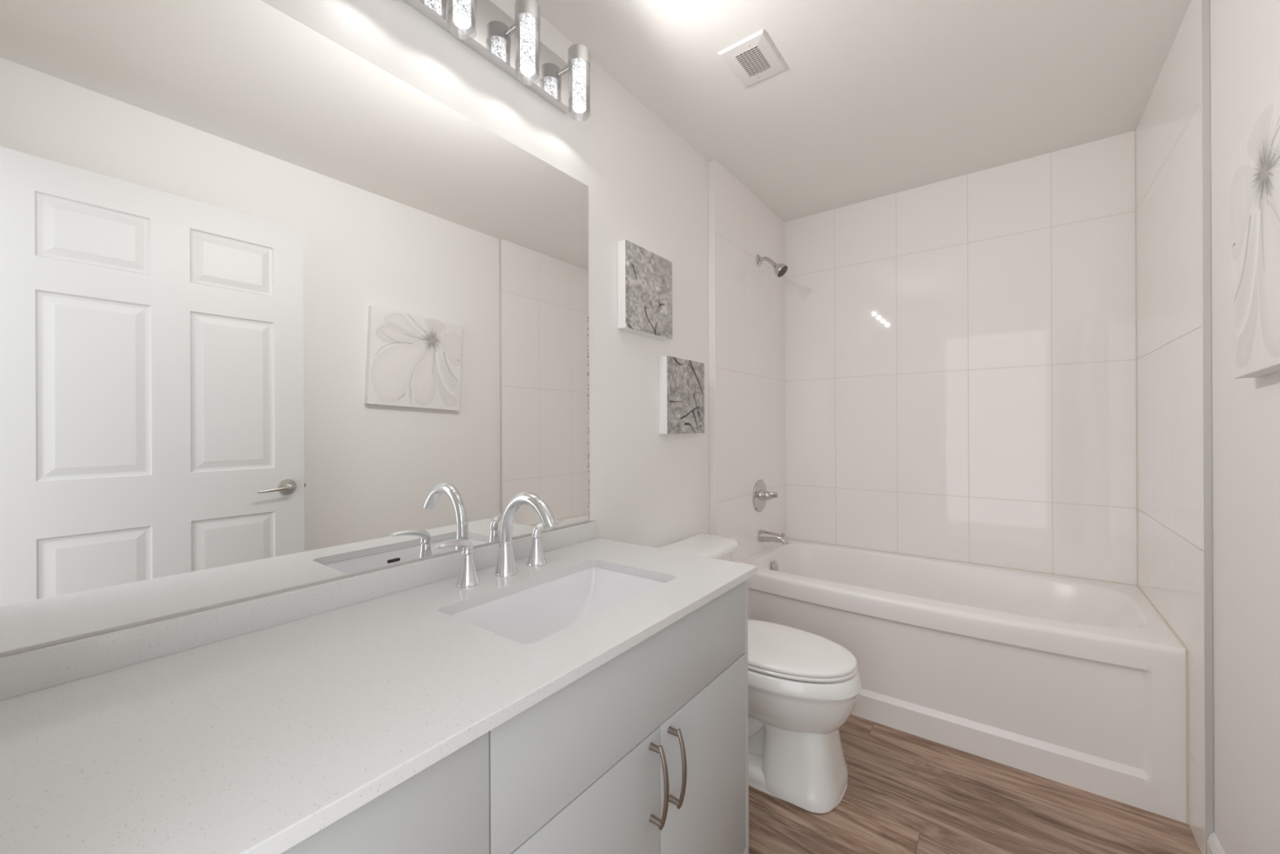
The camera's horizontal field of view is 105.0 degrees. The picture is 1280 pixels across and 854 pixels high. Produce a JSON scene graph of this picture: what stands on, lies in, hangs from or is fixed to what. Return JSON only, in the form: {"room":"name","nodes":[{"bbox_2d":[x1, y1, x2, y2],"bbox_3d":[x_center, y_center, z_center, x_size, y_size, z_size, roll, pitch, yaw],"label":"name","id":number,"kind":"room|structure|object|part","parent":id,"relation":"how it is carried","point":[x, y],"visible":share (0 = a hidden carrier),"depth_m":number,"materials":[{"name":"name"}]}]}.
{"room":"bathroom","nodes":[
{"label":"bathroom","id":0,"kind":"room"},
{"bbox_2d":[261,0,786,562],"bbox_3d":[-0.059,-0.014,1.832,0.136,2.440,3.140,0,0,37],"label":"wall","id":1,"kind":"structure","parent":0,"point":[647,187],"depth_m":1.89,"materials":[{"name":"white paint"}]},
{"bbox_2d":[0,0,590,657],"bbox_3d":[-0.532,-0.240,1.145,0.008,1.109,1.202,0,0,37],"label":"wall mirror","id":2,"kind":"object","parent":1,"relation":"attached to","point":[277,314],"visible":1,"depth_m":0.90,"materials":[{"name":"silver mirror"}]},
{"bbox_2d":[0,520,597,700],"bbox_3d":[-0.521,0.342,1.143,0.020,0.056,1.242,0,0,37],"label":"backsplash","id":3,"kind":"structure","parent":1,"relation":"attached to","point":[29,671],"depth_m":0.86,"materials":[{"name":"stone"}]},
{"bbox_2d":[403,0,590,119],"bbox_3d":[-0.383,-1.027,1.250,0.125,0.190,0.658,0,0,37],"label":"vanity light","id":4,"kind":"object","parent":1,"relation":"attached to","point":[512,45],"visible":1,"depth_m":1.31,"materials":[{"name":"silver metal"}]},
{"bbox_3d":[-0.418,-1.014,1.154,0.040,0.120,0.040,0,0,37],"label":"crystal rod","id":5,"kind":"part","parent":4,"relation":"part of","materials":[{"name":"white glass"}]},
{"bbox_3d":[-0.337,-1.092,1.339,0.032,0.012,0.012,0,0,37],"label":"arm","id":6,"kind":"part","parent":4,"relation":"part of","materials":[{"name":"silver metal"}]},
{"bbox_3d":[-0.300,-1.014,1.311,0.040,0.120,0.040,0,0,37],"label":"crystal rod","id":7,"kind":"part","parent":4,"relation":"part of","materials":[{"name":"white glass"}]},
{"bbox_3d":[-0.219,-1.093,1.496,0.032,0.012,0.012,0,0,37],"label":"arm","id":8,"kind":"part","parent":4,"relation":"part of","materials":[{"name":"silver metal"}]},
{"bbox_3d":[-0.182,-1.015,1.469,0.040,0.120,0.040,0,0,37],"label":"crystal rod","id":9,"kind":"part","parent":4,"relation":"part of","materials":[{"name":"white glass"}]},
{"bbox_2d":[617,239,672,340],"bbox_3d":[0.024,-0.506,1.860,0.037,0.310,0.300,0,0,37],"label":"canvas painting","id":10,"kind":"object","parent":1,"relation":"attached to","point":[645,304],"visible":1,"depth_m":1.82,"materials":[{"name":"white fabric"}]},
{"bbox_2d":[658,355,704,434],"bbox_3d":[0.179,-0.127,2.060,0.041,0.308,0.295,0,0,37],"label":"canvas painting","id":11,"kind":"object","parent":1,"relation":"attached to","point":[681,381],"visible":1,"depth_m":2.01,"materials":[{"name":"white fabric"}]},
{"bbox_2d":[707,159,716,534],"bbox_3d":[0.336,-0.015,2.274,0.034,2.440,0.003,0,0,37],"label":"trim","id":12,"kind":"structure","parent":1,"relation":"attached to","point":[711,190],"depth_m":2.27,"materials":[{"name":"white"}]},
{"bbox_2d":[752,479,777,511],"bbox_3d":[0.685,0.371,2.624,0.099,0.176,0.176,0,0,37],"label":"shower valve","id":13,"kind":"object","parent":1,"relation":"attached to","point":[760,494],"visible":1,"depth_m":2.62,"materials":[{"name":"silver metal"}]},
{"bbox_3d":[0.706,0.365,2.616,0.057,0.043,0.022,0,0,26],"label":"lever","id":14,"kind":"part","parent":13,"relation":"part of","materials":[{"name":"silver metal"}]},
{"bbox_2d":[755,254,787,277],"bbox_3d":[0.703,-0.861,2.607,0.158,0.141,0.071,0,0,37],"label":"shower","id":15,"kind":"object","parent":1,"relation":"attached to","point":[780,269],"visible":1,"depth_m":2.59,"materials":[{"name":"silver metal"}]},
{"bbox_3d":[0.681,-0.881,2.624,0.097,0.066,0.021,0,0,37],"label":"arm","id":16,"kind":"part","parent":15,"relation":"part of","materials":[{"name":"silver metal"}]},
{"bbox_2d":[758,529,788,544],"bbox_3d":[0.715,0.589,2.616,0.154,0.066,0.066,0,0,37],"label":"tub spout","id":17,"kind":"object","parent":1,"relation":"attached to","point":[763,535],"visible":1,"depth_m":2.60,"materials":[{"name":"silver metal"}]},
{"bbox_2d":[534,0,1191,222],"bbox_3d":[0.600,-1.277,1.332,1.800,0.080,3.140,0,0,37],"label":"ceiling","id":18,"kind":"structure","parent":0,"point":[873,99],"depth_m":1.75,"materials":[{"name":"white paint"}]},
{"bbox_2d":[717,29,786,87],"bbox_3d":[0.381,-1.230,1.654,0.158,0.012,0.204,0,0,37],"label":"ceiling vent","id":19,"kind":"object","parent":18,"relation":"in","point":[753,59],"visible":1,"depth_m":1.64,"materials":[{"name":"white plastic"}]},
{"bbox_2d":[736,47,770,75],"bbox_3d":[0.381,-1.226,1.649,0.077,0.004,0.120,0,0,37],"label":"grille","id":20,"kind":"object","parent":19,"relation":"attached to","point":[750,61],"depth_m":1.65,"materials":[{"name":"grey plastic"}]},
{"bbox_2d":[784,130,1137,585],"bbox_3d":[1.504,-0.021,2.558,1.560,2.440,0.100,0,0,37],"label":"wall","id":21,"kind":"structure","parent":0,"point":[960,351],"depth_m":2.40,"materials":[{"name":"tile"}]},
{"bbox_2d":[1134,130,1137,584],"bbox_3d":[2.081,-0.291,2.059,0.002,1.905,0.002,0,0,37],"label":"trim","id":22,"kind":"structure","parent":21,"relation":"attached to","point":[1135,131],"depth_m":2.06,"materials":[{"name":"beige"}]},
{"bbox_2d":[748,714,1201,853],"bbox_3d":[0.170,1.245,0.744,1.800,0.080,4.610,0,0,37],"label":"floor","id":23,"kind":"structure","parent":0,"point":[905,793],"depth_m":1.52,"materials":[{"name":"brown wood"}]},
{"bbox_2d":[281,579,748,853],"bbox_3d":[-0.289,0.799,0.966,0.599,0.816,1.234,0,0,37],"label":"vanity cabinet","id":24,"kind":"object","parent":23,"relation":"on","point":[646,751],"visible":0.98,"depth_m":0.86,"materials":[{"name":"grey wood"}]},
{"bbox_2d":[0,537,757,853],"bbox_3d":[-0.296,0.380,0.974,0.583,0.021,1.242,0,0,37],"label":"countertop","id":25,"kind":"structure","parent":24,"relation":"on","point":[260,741],"depth_m":0.63,"materials":[{"name":"stone"}]},
{"bbox_2d":[435,491,564,587],"bbox_3d":[-0.279,0.263,1.191,0.212,0.212,0.376,0,0,37],"label":"faucet","id":26,"kind":"object","parent":25,"relation":"on","point":[506,566],"visible":1,"depth_m":1.20,"materials":[{"name":"silver metal"}]},
{"bbox_3d":[-0.422,0.276,1.124,0.024,0.039,0.097,0,0,30],"label":"lever","id":27,"kind":"part","parent":26,"relation":"part of","materials":[{"name":"silver metal"}]},
{"bbox_3d":[-0.404,0.332,1.154,0.054,0.074,0.054,0,0,37],"label":"handle","id":28,"kind":"part","parent":26,"relation":"part of","materials":[{"name":"silver metal"}]},
{"bbox_3d":[-0.276,0.263,1.192,0.209,0.212,0.055,0,0,37],"label":"spout","id":29,"kind":"part","parent":26,"relation":"part of","materials":[{"name":"silver metal"}]},
{"bbox_3d":[-0.278,0.332,1.322,0.054,0.074,0.054,0,0,37],"label":"handle","id":30,"kind":"part","parent":26,"relation":"part of","materials":[{"name":"silver metal"}]},
{"bbox_3d":[-0.254,0.275,1.347,0.024,0.039,0.097,0,0,44],"label":"lever","id":31,"kind":"part","parent":26,"relation":"part of","materials":[{"name":"silver metal"}]},
{"bbox_2d":[448,566,666,644],"bbox_3d":[-0.160,0.462,1.101,0.318,0.142,0.512,0,0,37],"label":"sink","id":32,"kind":"object","parent":25,"relation":"in","point":[531,615],"visible":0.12,"depth_m":1.25,"materials":[{"name":"white ceramic"}]},
{"bbox_3d":[-0.335,0.501,0.492,0.019,0.211,0.421,0,0,37],"label":"drawer","id":33,"kind":"part","parent":24,"relation":"part of","materials":[{"name":"grey laminate"}]},
{"bbox_3d":[-0.086,0.851,0.821,0.019,0.510,0.395,0,0,37],"label":"door","id":34,"kind":"part","parent":24,"relation":"part of","materials":[{"name":"grey laminate"}]},
{"bbox_3d":[0.037,0.686,0.936,0.041,0.159,0.013,0,0,37],"label":"bow handle","id":35,"kind":"part","parent":24,"relation":"part of","materials":[{"name":"silver metal"}]},
{"bbox_3d":[0.076,0.686,0.988,0.041,0.159,0.013,0,0,37],"label":"bow handle","id":36,"kind":"part","parent":24,"relation":"part of","materials":[{"name":"silver metal"}]},
{"bbox_3d":[0.152,0.850,1.137,0.019,0.510,0.390,0,0,37],"label":"door","id":37,"kind":"part","parent":24,"relation":"part of","materials":[{"name":"grey laminate"}]},
{"bbox_2d":[656,533,862,813],"bbox_3d":[0.419,0.835,1.794,0.723,0.739,0.476,0,0,37],"label":"toilet","id":38,"kind":"object","parent":23,"relation":"on","point":[803,686],"visible":0.44,"depth_m":1.59,"materials":[{"name":"ceramic"},{"name":"plastic"}]},
{"bbox_3d":[0.221,0.485,1.942,0.230,0.038,0.476,0,0,37],"label":"tank lid","id":39,"kind":"part","parent":38,"relation":"part of","materials":[{"name":"white ceramic"}]},
{"bbox_3d":[0.216,0.654,1.946,0.192,0.298,0.436,0,0,37],"label":"tank","id":40,"kind":"part","parent":38,"relation":"part of","materials":[{"name":"white ceramic"}]},
{"bbox_3d":[0.495,0.792,1.737,0.507,0.012,0.357,0,0,37],"label":"seat","id":41,"kind":"part","parent":38,"relation":"part of","materials":[{"name":"white plastic"}]},
{"bbox_3d":[0.494,0.773,1.737,0.507,0.026,0.355,0,0,37],"label":"lid","id":42,"kind":"part","parent":38,"relation":"part of","materials":[{"name":"white plastic"}]},
{"bbox_2d":[739,537,1188,824],"bbox_3d":[1.254,0.934,2.202,1.508,0.532,0.771,0,0,37],"label":"bathtub","id":43,"kind":"object","parent":23,"relation":"on","point":[1082,683],"visible":0.84,"depth_m":1.80,"materials":[{"name":"white plastic"}]},
{"bbox_3d":[0.723,0.748,2.616,0.017,0.072,0.072,0,0,37],"label":"overflow plate","id":44,"kind":"part","parent":43,"relation":"part of","materials":[{"name":"silver metal"}]},
{"bbox_2d":[1135,0,1279,853],"bbox_3d":[1.247,-0.020,0.850,0.117,2.440,3.140,0,0,37],"label":"wall","id":45,"kind":"structure","parent":0,"point":[1245,34],"depth_m":1.33,"materials":[{"name":"white paint"}]},
{"bbox_2d":[1201,0,1213,853],"bbox_3d":[1.562,-0.021,1.351,0.015,2.440,0.003,0,0,37],"label":"trim","id":46,"kind":"structure","parent":45,"relation":"attached to","point":[1206,82],"depth_m":1.35,"materials":[{"name":"grey"}]},
{"bbox_2d":[1206,831,1224,853],"bbox_3d":[0.954,1.157,0.533,0.014,0.088,2.040,0,0,37],"label":"baseboard","id":47,"kind":"structure","parent":45,"relation":"attached to","point":[1213,846],"depth_m":1.32,"materials":[{"name":"white wood"}]},
{"bbox_2d":[1228,89,1279,378],"bbox_3d":[1.207,-0.376,0.900,0.037,0.533,0.548,0,0,37],"label":"canvas painting","id":48,"kind":"object","parent":45,"relation":"attached to","point":[1255,163],"visible":1,"depth_m":1.01,"materials":[{"name":"white fabric"}]}
]}

